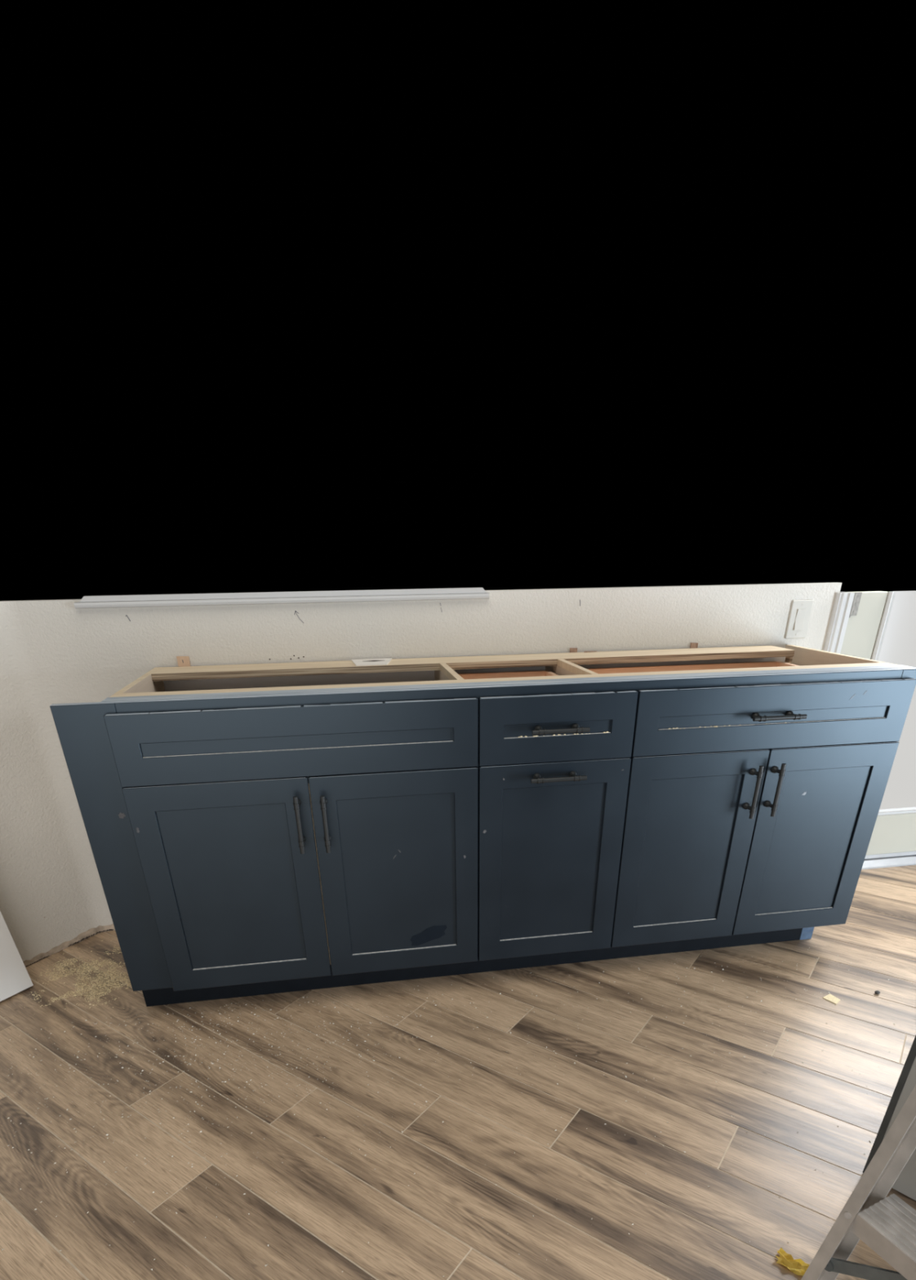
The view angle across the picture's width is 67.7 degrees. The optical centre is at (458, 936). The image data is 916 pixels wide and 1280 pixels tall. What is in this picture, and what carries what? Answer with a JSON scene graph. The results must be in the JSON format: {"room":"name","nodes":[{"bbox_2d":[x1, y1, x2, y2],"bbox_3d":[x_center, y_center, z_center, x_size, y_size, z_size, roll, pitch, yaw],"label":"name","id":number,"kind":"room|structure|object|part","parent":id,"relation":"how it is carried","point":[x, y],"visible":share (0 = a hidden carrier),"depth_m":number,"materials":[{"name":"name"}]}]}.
{"room":"kitchen","nodes":[
{"label":"kitchen","id":0,"kind":"room"},
{"bbox_2d":[0,600,115,967],"bbox_3d":[-1.593,-0.234,1.752,0.145,1.064,1.411,19,34,31],"label":"wall","id":1,"kind":"structure","parent":0,"point":[51,900],"depth_m":2.16,"materials":[{"name":"white paint"}]},
{"bbox_2d":[15,582,841,930],"bbox_3d":[0.024,-0.614,2.392,2.587,1.064,0.031,-5,29,-8],"label":"wall","id":2,"kind":"structure","parent":0,"point":[90,655],"depth_m":2.15,"materials":[{"name":"white paint"}]},
{"bbox_2d":[176,656,190,666],"bbox_3d":[-0.834,-0.804,2.097,0.035,0.105,0.007,-5,29,-8],"label":"wood shim","id":3,"kind":"object","parent":2,"relation":"attached to","point":[182,660],"visible":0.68,"depth_m":2.08,"materials":[{"name":"beige wood"}]},
{"bbox_2d":[74,587,488,608],"bbox_3d":[-0.501,-1.012,2.041,1.210,0.032,0.020,-5,29,-8],"label":"window sill","id":4,"kind":"structure","parent":2,"relation":"in","point":[451,593],"depth_m":2.03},
{"bbox_2d":[569,648,577,652],"bbox_3d":[0.382,-0.913,2.275,0.024,0.090,0.007,-5,29,-8],"label":"wood shim","id":5,"kind":"object","parent":2,"relation":"attached to","point":[571,650],"visible":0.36,"depth_m":2.25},
{"bbox_2d":[689,642,697,648],"bbox_3d":[0.800,-0.953,2.334,0.025,0.093,0.007,-5,29,-8],"label":"wood shim","id":6,"kind":"object","parent":2,"relation":"attached to","point":[693,645],"visible":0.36,"depth_m":2.31,"materials":[{"name":"brown wood"}]},
{"bbox_2d":[784,600,813,639],"bbox_3d":[1.166,-1.082,2.332,0.078,0.120,0.012,-5,29,-8],"label":"light switch","id":7,"kind":"object","parent":2,"relation":"attached to","point":[801,610],"visible":1,"depth_m":2.33,"materials":[{"name":"beige plastic"}]},
{"bbox_3d":[1.166,-1.082,2.331,0.035,0.069,0.001,-5,29,-8],"label":"rocker frame","id":8,"kind":"part","parent":7,"relation":"part of","materials":[{"name":"beige plastic"}]},
{"bbox_2d":[822,591,915,869],"bbox_3d":[1.787,-0.775,2.665,1.024,1.034,0.140,-5,29,-8],"label":"door","id":9,"kind":"structure","parent":2,"relation":"in","point":[855,617],"depth_m":2.45,"materials":[{"name":"beige paint"}]},
{"bbox_3d":[1.318,-0.711,2.562,0.058,1.034,0.020,-5,29,-8],"label":"casing","id":10,"kind":"part","parent":9,"relation":"part of","materials":[{"name":"white wood"}]},
{"bbox_3d":[1.797,-0.431,2.843,0.638,0.176,0.044,-5,29,-8],"label":"rail","id":11,"kind":"part","parent":9,"relation":"part of","materials":[{"name":"beige paint"}]},
{"bbox_3d":[1.793,-0.868,2.584,0.586,0.794,0.008,-5,29,-8],"label":"glass pane","id":12,"kind":"part","parent":9,"relation":"part of","materials":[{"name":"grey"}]},
{"bbox_2d":[0,864,915,1279],"bbox_3d":[0.434,0.554,1.417,4.650,0.041,2.907,-5,29,-8],"label":"floor","id":13,"kind":"structure","parent":0,"point":[321,1220],"depth_m":1.61,"materials":[{"name":"tile"}]},
{"bbox_2d":[0,911,33,1001],"bbox_3d":[-1.548,-0.168,1.687,0.143,0.998,0.620,15,33,27],"label":"board","id":14,"kind":"object","parent":13,"relation":"on","point":[15,978],"visible":1,"depth_m":2.06,"materials":[{"name":"plastic"}]},
{"bbox_2d":[3,940,136,1021],"bbox_3d":[-1.165,0.115,2.202,0.402,0.003,0.463,-5,29,-8],"label":"sawdust","id":15,"kind":"object","parent":13,"relation":"on","point":[95,966],"visible":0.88,"depth_m":2.18},
{"bbox_2d":[1,944,902,1276],"bbox_3d":[-0.068,0.539,1.410,3.141,0.003,1.626,-5,29,-8],"label":"plaster specks","id":16,"kind":"object","parent":13,"relation":"on","point":[841,944],"visible":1,"depth_m":1.79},
{"bbox_2d":[49,644,915,1006],"bbox_3d":[0.124,-0.368,2.137,2.208,0.877,0.662,-5,29,-8],"label":"base cabinet","id":17,"kind":"object","parent":13,"relation":"on","point":[252,829],"visible":1,"depth_m":1.85,"materials":[{"name":"blue paint"}]},
{"bbox_3d":[-0.855,-0.341,2.009,0.018,0.771,0.579,-5,29,-8],"label":"panel","id":18,"kind":"part","parent":17,"relation":"part of","materials":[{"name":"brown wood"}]},
{"bbox_3d":[-0.586,-0.125,1.811,0.436,0.579,0.020,-5,29,-8],"label":"door","id":19,"kind":"part","parent":17,"relation":"part of","materials":[{"name":"blue paint"}]},
{"bbox_3d":[-0.587,-0.126,1.813,0.312,0.458,0.011,-5,29,-8],"label":"panel","id":20,"kind":"part","parent":17,"relation":"part of","materials":[{"name":"blue paint"}]},
{"bbox_3d":[-0.378,-0.473,1.659,0.866,0.166,0.020,-5,29,-8],"label":"false drawer","id":21,"kind":"part","parent":17,"relation":"part of","materials":[{"name":"blue paint"}]},
{"bbox_3d":[-0.379,-0.474,1.661,0.743,0.035,0.011,-5,29,-8],"label":"panel","id":22,"kind":"part","parent":17,"relation":"part of","materials":[{"name":"blue paint"}]},
{"bbox_3d":[-0.400,-0.285,1.722,0.020,0.148,0.044,-5,29,-8],"label":"handle","id":23,"kind":"part","parent":17,"relation":"part of","materials":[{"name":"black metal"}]},
{"bbox_3d":[-0.336,-0.288,1.733,0.020,0.148,0.044,-5,29,-8],"label":"handle","id":24,"kind":"part","parent":17,"relation":"part of","materials":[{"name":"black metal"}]},
{"bbox_2d":[351,657,391,666],"bbox_3d":[-0.261,-0.845,2.102,0.128,0.003,0.134,-5,29,-8],"label":"card","id":25,"kind":"object","parent":17,"relation":"on","point":[364,662],"visible":1,"depth_m":2.10,"materials":[{"name":"white paper"}]},
{"bbox_3d":[-0.158,-0.164,1.873,0.428,0.579,0.020,-5,29,-8],"label":"door","id":26,"kind":"part","parent":17,"relation":"part of","materials":[{"name":"blue paint"}]},
{"bbox_3d":[-0.158,-0.165,1.874,0.306,0.458,0.011,-5,29,-8],"label":"panel","id":27,"kind":"part","parent":17,"relation":"part of","materials":[{"name":"blue paint"}]},
{"bbox_3d":[0.101,-0.868,2.158,2.006,0.018,0.140,-5,29,-8],"label":"rail","id":28,"kind":"part","parent":17,"relation":"part of","materials":[{"name":"brown wood"}]},
{"bbox_3d":[0.123,-0.565,2.405,2.063,0.752,0.012,-5,29,-8],"label":"panel","id":29,"kind":"part","parent":17,"relation":"part of","materials":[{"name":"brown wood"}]},
{"bbox_3d":[0.205,-0.656,1.773,2.099,0.019,0.116,-5,29,-8],"label":"rail","id":30,"kind":"part","parent":17,"relation":"part of","materials":[{"name":"brown wood"}]},
{"bbox_3d":[0.259,-0.205,1.934,0.288,0.459,0.011,-5,29,-8],"label":"panel","id":31,"kind":"part","parent":17,"relation":"part of","materials":[{"name":"blue paint"}]},
{"bbox_3d":[0.254,-0.534,1.751,0.286,0.035,0.011,-5,29,-8],"label":"panel","id":32,"kind":"part","parent":17,"relation":"part of","materials":[{"name":"blue paint"}]},
{"bbox_3d":[0.254,-0.533,1.749,0.410,0.166,0.020,-5,29,-8],"label":"drawer","id":33,"kind":"part","parent":17,"relation":"part of","materials":[{"name":"blue paint"}]},
{"bbox_3d":[0.259,-0.413,1.779,0.148,0.020,0.044,-5,29,-8],"label":"handle","id":34,"kind":"part","parent":17,"relation":"part of","materials":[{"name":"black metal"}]},
{"bbox_3d":[0.256,-0.522,1.726,0.148,0.020,0.044,-5,29,-8],"label":"handle","id":35,"kind":"part","parent":17,"relation":"part of","materials":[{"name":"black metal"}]},
{"bbox_3d":[0.660,-0.244,1.990,0.272,0.455,0.011,-5,29,-8],"label":"panel","id":36,"kind":"part","parent":17,"relation":"part of","materials":[{"name":"blue paint"}]},
{"bbox_3d":[0.660,-0.243,1.989,0.396,0.580,0.020,-5,29,-8],"label":"door","id":37,"kind":"part","parent":17,"relation":"part of","materials":[{"name":"blue paint"}]},
{"bbox_3d":[0.819,-0.403,1.894,0.020,0.148,0.044,-5,29,-8],"label":"handle","id":38,"kind":"part","parent":17,"relation":"part of","materials":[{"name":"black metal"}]},
{"bbox_3d":[0.849,-0.590,1.836,0.666,0.034,0.011,-5,29,-8],"label":"panel","id":39,"kind":"part","parent":17,"relation":"part of","materials":[{"name":"blue paint"}]},
{"bbox_3d":[0.849,-0.589,1.834,0.790,0.165,0.020,-5,29,-8],"label":"drawer","id":40,"kind":"part","parent":17,"relation":"part of","materials":[{"name":"blue paint"}]},
{"bbox_3d":[0.883,-0.411,1.903,0.020,0.148,0.044,-5,29,-8],"label":"handle","id":41,"kind":"part","parent":17,"relation":"part of","materials":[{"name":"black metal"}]},
{"bbox_3d":[0.843,-0.582,1.807,0.148,0.020,0.044,-5,29,-8],"label":"handle","id":42,"kind":"part","parent":17,"relation":"part of","materials":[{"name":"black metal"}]},
{"bbox_3d":[1.051,-0.281,2.046,0.268,0.454,0.011,-5,29,-8],"label":"panel","id":43,"kind":"part","parent":17,"relation":"part of","materials":[{"name":"blue paint"}]},
{"bbox_3d":[1.052,-0.280,2.044,0.392,0.579,0.020,-5,29,-8],"label":"door","id":44,"kind":"part","parent":17,"relation":"part of","materials":[{"name":"blue paint"}]},
{"bbox_3d":[1.196,-0.534,2.302,0.018,0.771,0.579,-5,29,-8],"label":"panel","id":45,"kind":"part","parent":17,"relation":"part of","materials":[{"name":"brown wood"}]},
{"bbox_2d":[775,1247,809,1275],"bbox_3d":[0.622,0.605,1.262,0.070,0.016,0.034,23,37,36],"label":"wrapper","id":46,"kind":"object","parent":13,"relation":"on","point":[797,1266],"visible":0.84,"depth_m":1.27,"materials":[{"name":"yellow paper"}]},
{"bbox_2d":[822,993,839,1004],"bbox_3d":[1.107,0.184,2.018,0.036,0.002,0.042,-18,33,-28],"label":"chip","id":47,"kind":"object","parent":13,"relation":"on","point":[830,997],"visible":1,"depth_m":2.02,"materials":[{"name":"beige wood"}]},
{"bbox_2d":[800,1084,915,1279],"bbox_3d":[1.002,0.159,0.883,0.802,1.154,0.490,-14,32,-22],"label":"step ladder","id":48,"kind":"object","parent":13,"relation":"on","point":[886,1224],"visible":1,"depth_m":1.08,"materials":[{"name":"metal"}]},
{"bbox_2d":[862,1035,915,1200],"bbox_3d":[0.964,0.280,1.211,0.020,0.616,0.300,-25,37,-36],"label":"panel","id":49,"kind":"object","parent":13,"relation":"on","point":[905,1183],"visible":0.58,"depth_m":1.36,"materials":[{"name":"wood"}]}
]}

